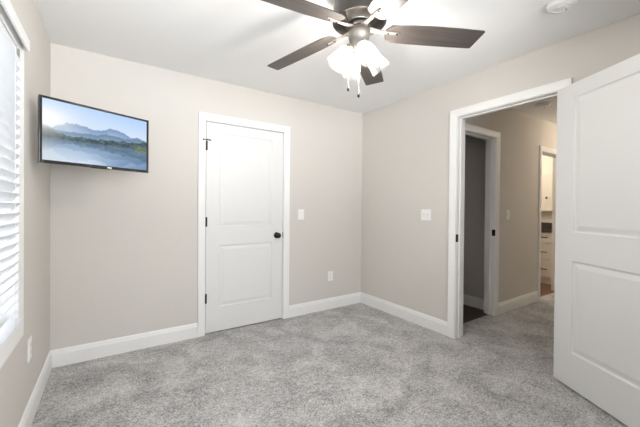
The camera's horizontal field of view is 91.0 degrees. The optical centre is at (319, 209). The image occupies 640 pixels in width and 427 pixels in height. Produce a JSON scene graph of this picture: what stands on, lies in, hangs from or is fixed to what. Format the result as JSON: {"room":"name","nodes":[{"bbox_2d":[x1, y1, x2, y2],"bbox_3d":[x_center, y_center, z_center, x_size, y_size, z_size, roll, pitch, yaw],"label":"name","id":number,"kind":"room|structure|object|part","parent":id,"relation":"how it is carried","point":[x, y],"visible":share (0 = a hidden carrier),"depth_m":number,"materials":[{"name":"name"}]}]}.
{"room":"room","nodes":[
{"label":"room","id":0,"kind":"room"},
{"bbox_2d":[0,0,50,426],"bbox_3d":[-1.087,0.019,0.814,0.150,2.498,3.865,0,1,-34],"label":"wall","id":1,"kind":"structure","parent":0,"point":[18,378],"depth_m":1.83,"materials":[{"name":"beige paint"}]},
{"bbox_2d":[0,3,23,368],"bbox_3d":[-1.083,-0.097,0.840,0.154,1.462,1.647,0,1,-34],"label":"window","id":2,"kind":"structure","parent":1,"relation":"in","point":[5,352],"depth_m":1.50,"materials":[{"name":"white paint"}]},
{"bbox_2d":[0,0,29,350],"bbox_3d":[-1.032,-0.140,0.871,0.082,1.376,1.618,0,1,-34],"label":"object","id":3,"kind":"object","parent":2,"relation":"attached to","point":[9,53],"visible":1,"depth_m":1.36,"materials":[{"name":"white plastic"}]},
{"bbox_3d":[-1.033,-0.094,0.874,0.033,1.224,1.502,0,1,-34],"label":"slat panel","id":4,"kind":"part","parent":3,"relation":"part of","materials":[{"name":"white plastic"}]},
{"bbox_3d":[-1.038,0.538,0.878,0.052,0.020,1.502,0,1,-34],"label":"rail","id":5,"kind":"part","parent":3,"relation":"part of","materials":[{"name":"white plastic"}]},
{"bbox_3d":[-1.361,-0.091,1.366,0.057,1.245,0.002,0,1,-34],"label":"ladder cord","id":6,"kind":"part","parent":3,"relation":"part of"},
{"bbox_2d":[27,335,31,362],"bbox_3d":[-1.628,0.781,1.765,0.009,0.125,0.080,0,1,-34],"label":"wall outlet","id":7,"kind":"object","parent":1,"relation":"attached to","point":[29,341],"visible":1,"depth_m":1.75,"materials":[{"name":"white plastic"}]},
{"bbox_2d":[18,351,51,426],"bbox_3d":[-1.038,1.152,0.883,0.014,0.132,3.600,0,1,-34],"label":"baseboard","id":8,"kind":"structure","parent":1,"relation":"attached to","point":[29,413],"depth_m":1.90,"materials":[{"name":"white paint"}]},
{"bbox_2d":[50,43,362,349],"bbox_3d":[-0.792,0.009,3.265,3.360,2.508,0.115,0,1,-34],"label":"wall","id":9,"kind":"structure","parent":0,"point":[124,244],"depth_m":2.78,"materials":[{"name":"beige paint"}]},
{"bbox_2d":[38,94,148,172],"bbox_3d":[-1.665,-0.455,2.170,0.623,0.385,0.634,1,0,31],"label":"television","id":10,"kind":"object","parent":9,"relation":"attached to","point":[69,133],"visible":1,"depth_m":1.97,"materials":[{"name":"black plastic"}]},
{"bbox_2d":[50,323,197,367],"bbox_3d":[-1.597,1.134,2.665,1.063,0.132,0.014,0,1,-34],"label":"baseboard","id":11,"kind":"structure","parent":9,"relation":"attached to","point":[99,349],"depth_m":2.62,"materials":[{"name":"white paint"}]},
{"bbox_2d":[203,122,282,333],"bbox_3d":[-0.756,0.178,3.206,0.858,2.027,0.105,0,1,-34],"label":"door","id":12,"kind":"structure","parent":9,"relation":"in","point":[244,217],"depth_m":3.21,"materials":[{"name":"white paint"}]},
{"bbox_3d":[-0.454,0.281,3.388,0.066,0.066,0.070,0,1,-34],"label":"knob","id":13,"kind":"part","parent":12,"relation":"part of","materials":[{"name":"black metal"}]},
{"bbox_2d":[197,112,289,336],"bbox_3d":[-0.775,0.145,3.266,0.966,2.116,0.134,0,1,-34],"label":"door frame","id":14,"kind":"structure","parent":9,"relation":"attached to","point":[203,117],"depth_m":3.05,"materials":[{"name":"white paint"}]},
{"bbox_2d":[298,209,303,219],"bbox_3d":[-0.214,0.058,3.575,0.078,0.116,0.010,0,1,-34],"label":"light switch","id":15,"kind":"object","parent":9,"relation":"attached to","point":[300,211],"visible":1,"depth_m":3.57,"materials":[{"name":"white plastic"}]},
{"bbox_2d":[289,292,360,317],"bbox_3d":[0.092,1.140,3.791,1.068,0.132,0.014,0,1,-34],"label":"baseboard","id":16,"kind":"structure","parent":9,"relation":"attached to","point":[344,300],"depth_m":3.75,"materials":[{"name":"white paint"}]},
{"bbox_2d":[328,271,332,280],"bbox_3d":[0.126,0.808,3.812,0.075,0.116,0.009,0,1,-34],"label":"wall outlet","id":17,"kind":"object","parent":9,"relation":"attached to","point":[330,273],"visible":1,"depth_m":3.81,"materials":[{"name":"white plastic"}]},
{"bbox_2d":[31,283,627,426],"bbox_3d":[1.609,1.247,3.069,6.845,0.054,4.300,0,1,-34],"label":"floor","id":18,"kind":"structure","parent":0,"point":[359,364],"depth_m":2.25,"materials":[{"name":"grey carpet"}]},
{"bbox_2d":[540,232,551,283],"bbox_3d":[3.682,0.792,5.602,0.584,0.854,1.175,0,1,-34],"label":"bathroom vanity","id":19,"kind":"object","parent":18,"relation":"on","point":[546,237],"visible":0.23,"depth_m":5.14,"materials":[{"name":"white paint"}]},
{"bbox_2d":[541,222,551,231],"bbox_3d":[3.689,0.298,5.604,0.574,0.135,1.200,0,1,-34],"label":"countertop","id":20,"kind":"structure","parent":19,"relation":"on","point":[545,227],"depth_m":5.54,"materials":[{"name":"stone"}]},
{"bbox_3d":[3.666,0.967,5.182,0.020,0.274,0.440,0,1,-34],"label":"drawer","id":21,"kind":"part","parent":19,"relation":"part of","materials":[{"name":"white paint"}]},
{"bbox_3d":[3.668,0.687,5.180,0.020,0.258,0.440,0,1,-34],"label":"drawer","id":22,"kind":"part","parent":19,"relation":"part of","materials":[{"name":"white paint"}]},
{"bbox_3d":[3.670,0.464,5.178,0.020,0.160,0.440,0,1,-34],"label":"drawer","id":23,"kind":"part","parent":19,"relation":"part of","materials":[{"name":"white paint"}]},
{"bbox_2d":[35,0,639,124],"bbox_3d":[1.699,-1.273,3.127,7.345,0.100,4.650,0,1,-34],"label":"ceiling","id":24,"kind":"structure","parent":0,"point":[234,42],"depth_m":2.27,"materials":[{"name":"white paint"}]},
{"bbox_2d":[261,0,484,97],"bbox_3d":[0.175,-0.924,1.729,1.256,0.604,1.296,0,1,-34],"label":"ceiling fan","id":25,"kind":"object","parent":24,"relation":"hanging from","point":[357,20],"visible":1,"depth_m":1.73,"materials":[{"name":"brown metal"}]},
{"bbox_3d":[-0.120,-0.979,1.985,0.524,0.006,0.161,-6,9,34],"label":"blade","id":26,"kind":"part","parent":25,"relation":"part of","materials":[{"name":"brown wood"}]},
{"bbox_3d":[-0.107,-0.975,1.502,0.524,0.006,0.161,-6,17,-38],"label":"blade","id":27,"kind":"part","parent":25,"relation":"part of","materials":[{"name":"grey wood"}]},
{"bbox_3d":[0.128,-0.845,1.732,0.048,0.072,0.048,41,-9,-11],"label":"bulb","id":28,"kind":"part","parent":25,"relation":"part of","materials":[{"name":"white glass"}]},
{"bbox_2d":[343,43,353,55],"bbox_3d":[0.165,-0.891,1.741,0.058,0.048,0.058,41,-9,-11],"label":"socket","id":29,"kind":"object","parent":25,"relation":"attached to","point":[348,48],"depth_m":1.72,"materials":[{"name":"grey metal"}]},
{"bbox_3d":[0.195,-0.846,1.843,0.048,0.072,0.048,0,40,-14],"label":"bulb","id":30,"kind":"part","parent":25,"relation":"part of","materials":[{"name":"white glass"}]},
{"bbox_2d":[350,54,359,59],"bbox_3d":[0.205,-0.891,1.806,0.058,0.048,0.058,0,40,-14],"label":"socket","id":31,"kind":"object","parent":25,"relation":"attached to","point":[354,57],"depth_m":1.79,"materials":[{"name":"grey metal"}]},
{"bbox_3d":[0.239,-0.844,1.664,0.048,0.072,0.048,0,-40,-14],"label":"bulb","id":32,"kind":"part","parent":25,"relation":"part of","materials":[{"name":"white glass"}]},
{"bbox_2d":[365,46,373,57],"bbox_3d":[0.270,-0.890,1.766,0.058,0.048,0.058,-40,9,-10],"label":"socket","id":33,"kind":"object","parent":25,"relation":"attached to","point":[370,55],"depth_m":1.75,"materials":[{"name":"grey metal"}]},
{"bbox_3d":[0.334,-0.976,2.147,0.161,0.006,0.524,-12,-8,15],"label":"blade","id":34,"kind":"part","parent":25,"relation":"part of","materials":[{"name":"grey wood"}]},
{"bbox_3d":[0.307,-0.844,1.776,0.048,0.072,0.048,-40,9,-10],"label":"bulb","id":35,"kind":"part","parent":25,"relation":"part of","materials":[{"name":"white glass"}]},
{"bbox_3d":[0.356,-0.970,1.367,0.161,0.006,0.524,13,1,-21],"label":"blade","id":36,"kind":"part","parent":25,"relation":"part of","materials":[{"name":"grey wood"}]},
{"bbox_3d":[0.628,-0.971,1.765,0.524,0.006,0.161,6,-12,-2],"label":"blade","id":37,"kind":"part","parent":25,"relation":"part of","materials":[{"name":"brown wood"}]},
{"bbox_2d":[534,101,550,107],"bbox_3d":[2.569,-1.200,3.630,0.156,0.039,0.156,0,1,-34],"label":"smoke detector","id":38,"kind":"object","parent":24,"relation":"attached to","point":[540,104],"visible":1,"depth_m":3.59,"materials":[{"name":"white plastic"}]},
{"bbox_2d":[545,0,577,13],"bbox_3d":[1.417,-1.197,1.842,0.156,0.039,0.156,0,1,-34],"label":"smoke detector","id":39,"kind":"object","parent":24,"relation":"attached to","point":[553,6],"visible":1,"depth_m":1.83,"materials":[{"name":"white plastic"}]},
{"bbox_2d":[463,135,485,298],"bbox_3d":[1.748,0.018,4.291,0.115,2.498,1.195,0,1,-34],"label":"wall","id":40,"kind":"structure","parent":0,"point":[475,148],"depth_m":3.92,"materials":[{"name":"beige paint"}]},
{"bbox_2d":[463,294,483,309],"bbox_3d":[1.712,1.151,4.222,0.014,0.132,1.095,0,1,-34],"label":"baseboard","id":41,"kind":"structure","parent":40,"relation":"attached to","point":[468,300],"depth_m":3.91,"materials":[{"name":"white paint"}]},
{"bbox_2d":[361,13,639,321],"bbox_3d":[1.630,0.034,2.557,0.115,2.508,3.750,0,1,-34],"label":"wall","id":42,"kind":"structure","parent":0,"point":[404,256],"depth_m":3.27,"materials":[{"name":"beige paint"}]},
{"bbox_2d":[361,292,446,335],"bbox_3d":[0.881,1.148,3.558,0.014,0.132,1.276,0,1,-34],"label":"baseboard","id":43,"kind":"structure","parent":42,"relation":"attached to","point":[429,322],"depth_m":3.44,"materials":[{"name":"white paint"}]},
{"bbox_2d":[421,209,430,220],"bbox_3d":[1.090,0.057,3.245,0.019,0.116,0.120,0,1,-34],"label":"light switch","id":44,"kind":"object","parent":42,"relation":"attached to","point":[425,213],"visible":1,"depth_m":3.24,"materials":[{"name":"white plastic"}]},
{"bbox_2d":[447,77,572,338],"bbox_3d":[1.560,0.146,2.660,0.152,2.161,0.954,0,1,-34],"label":"door frame","id":45,"kind":"structure","parent":42,"relation":"attached to","point":[458,116],"depth_m":2.98,"materials":[{"name":"white paint"}]},
{"bbox_2d":[553,54,639,426],"bbox_3d":[1.750,0.182,1.882,0.175,2.076,0.816,0,0,-4],"label":"door","id":46,"kind":"structure","parent":42,"relation":"in","point":[597,295],"depth_m":1.94,"materials":[{"name":"white paint"}]},
{"bbox_2d":[465,108,556,302],"bbox_3d":[2.893,0.033,4.267,3.885,2.508,0.115,0,1,-34],"label":"wall","id":47,"kind":"structure","parent":0,"point":[522,134],"depth_m":3.92,"materials":[{"name":"beige paint"}]},
{"bbox_2d":[465,123,500,315],"bbox_3d":[1.664,0.167,3.438,0.892,2.111,0.134,0,1,-34],"label":"door frame","id":48,"kind":"structure","parent":47,"relation":"attached to","point":[493,138],"depth_m":3.62,"materials":[{"name":"white paint"}]},
{"bbox_2d":[506,210,509,219],"bbox_3d":[2.250,0.068,3.764,0.078,0.116,0.010,0,1,-34],"label":"light switch","id":49,"kind":"object","parent":47,"relation":"attached to","point":[507,211],"visible":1,"depth_m":3.76,"materials":[{"name":"white plastic"}]},
{"bbox_2d":[498,291,537,314],"bbox_3d":[2.500,1.159,3.942,1.033,0.132,0.014,0,1,-34],"label":"baseboard","id":50,"kind":"structure","parent":47,"relation":"attached to","point":[511,304],"depth_m":3.90,"materials":[{"name":"white paint"}]},
{"bbox_2d":[537,146,556,300],"bbox_3d":[3.253,0.187,4.498,0.832,2.081,0.134,0,1,-34],"label":"door frame","id":51,"kind":"structure","parent":47,"relation":"attached to","point":[545,151],"depth_m":4.40,"materials":[{"name":"white paint"}]},
{"bbox_3d":[3.247,0.223,4.506,0.690,2.010,0.032,0,1,-34],"label":"door stop molding","id":52,"kind":"part","parent":51,"relation":"part of","materials":[{"name":"white paint"}]},
{"bbox_2d":[541,155,552,222],"bbox_3d":[3.786,0.022,6.070,0.100,2.498,1.895,0,1,-34],"label":"wall","id":53,"kind":"structure","parent":0,"point":[547,162],"depth_m":5.59,"materials":[{"name":"beige paint"}]},
{"bbox_2d":[541,172,552,210],"bbox_3d":[3.986,-0.306,5.544,0.151,0.665,0.275,0,1,-34],"label":"upper cabinet","id":54,"kind":"object","parent":53,"relation":"attached to","point":[547,178],"visible":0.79,"depth_m":5.49,"materials":[{"name":"beige paint"}]}
]}

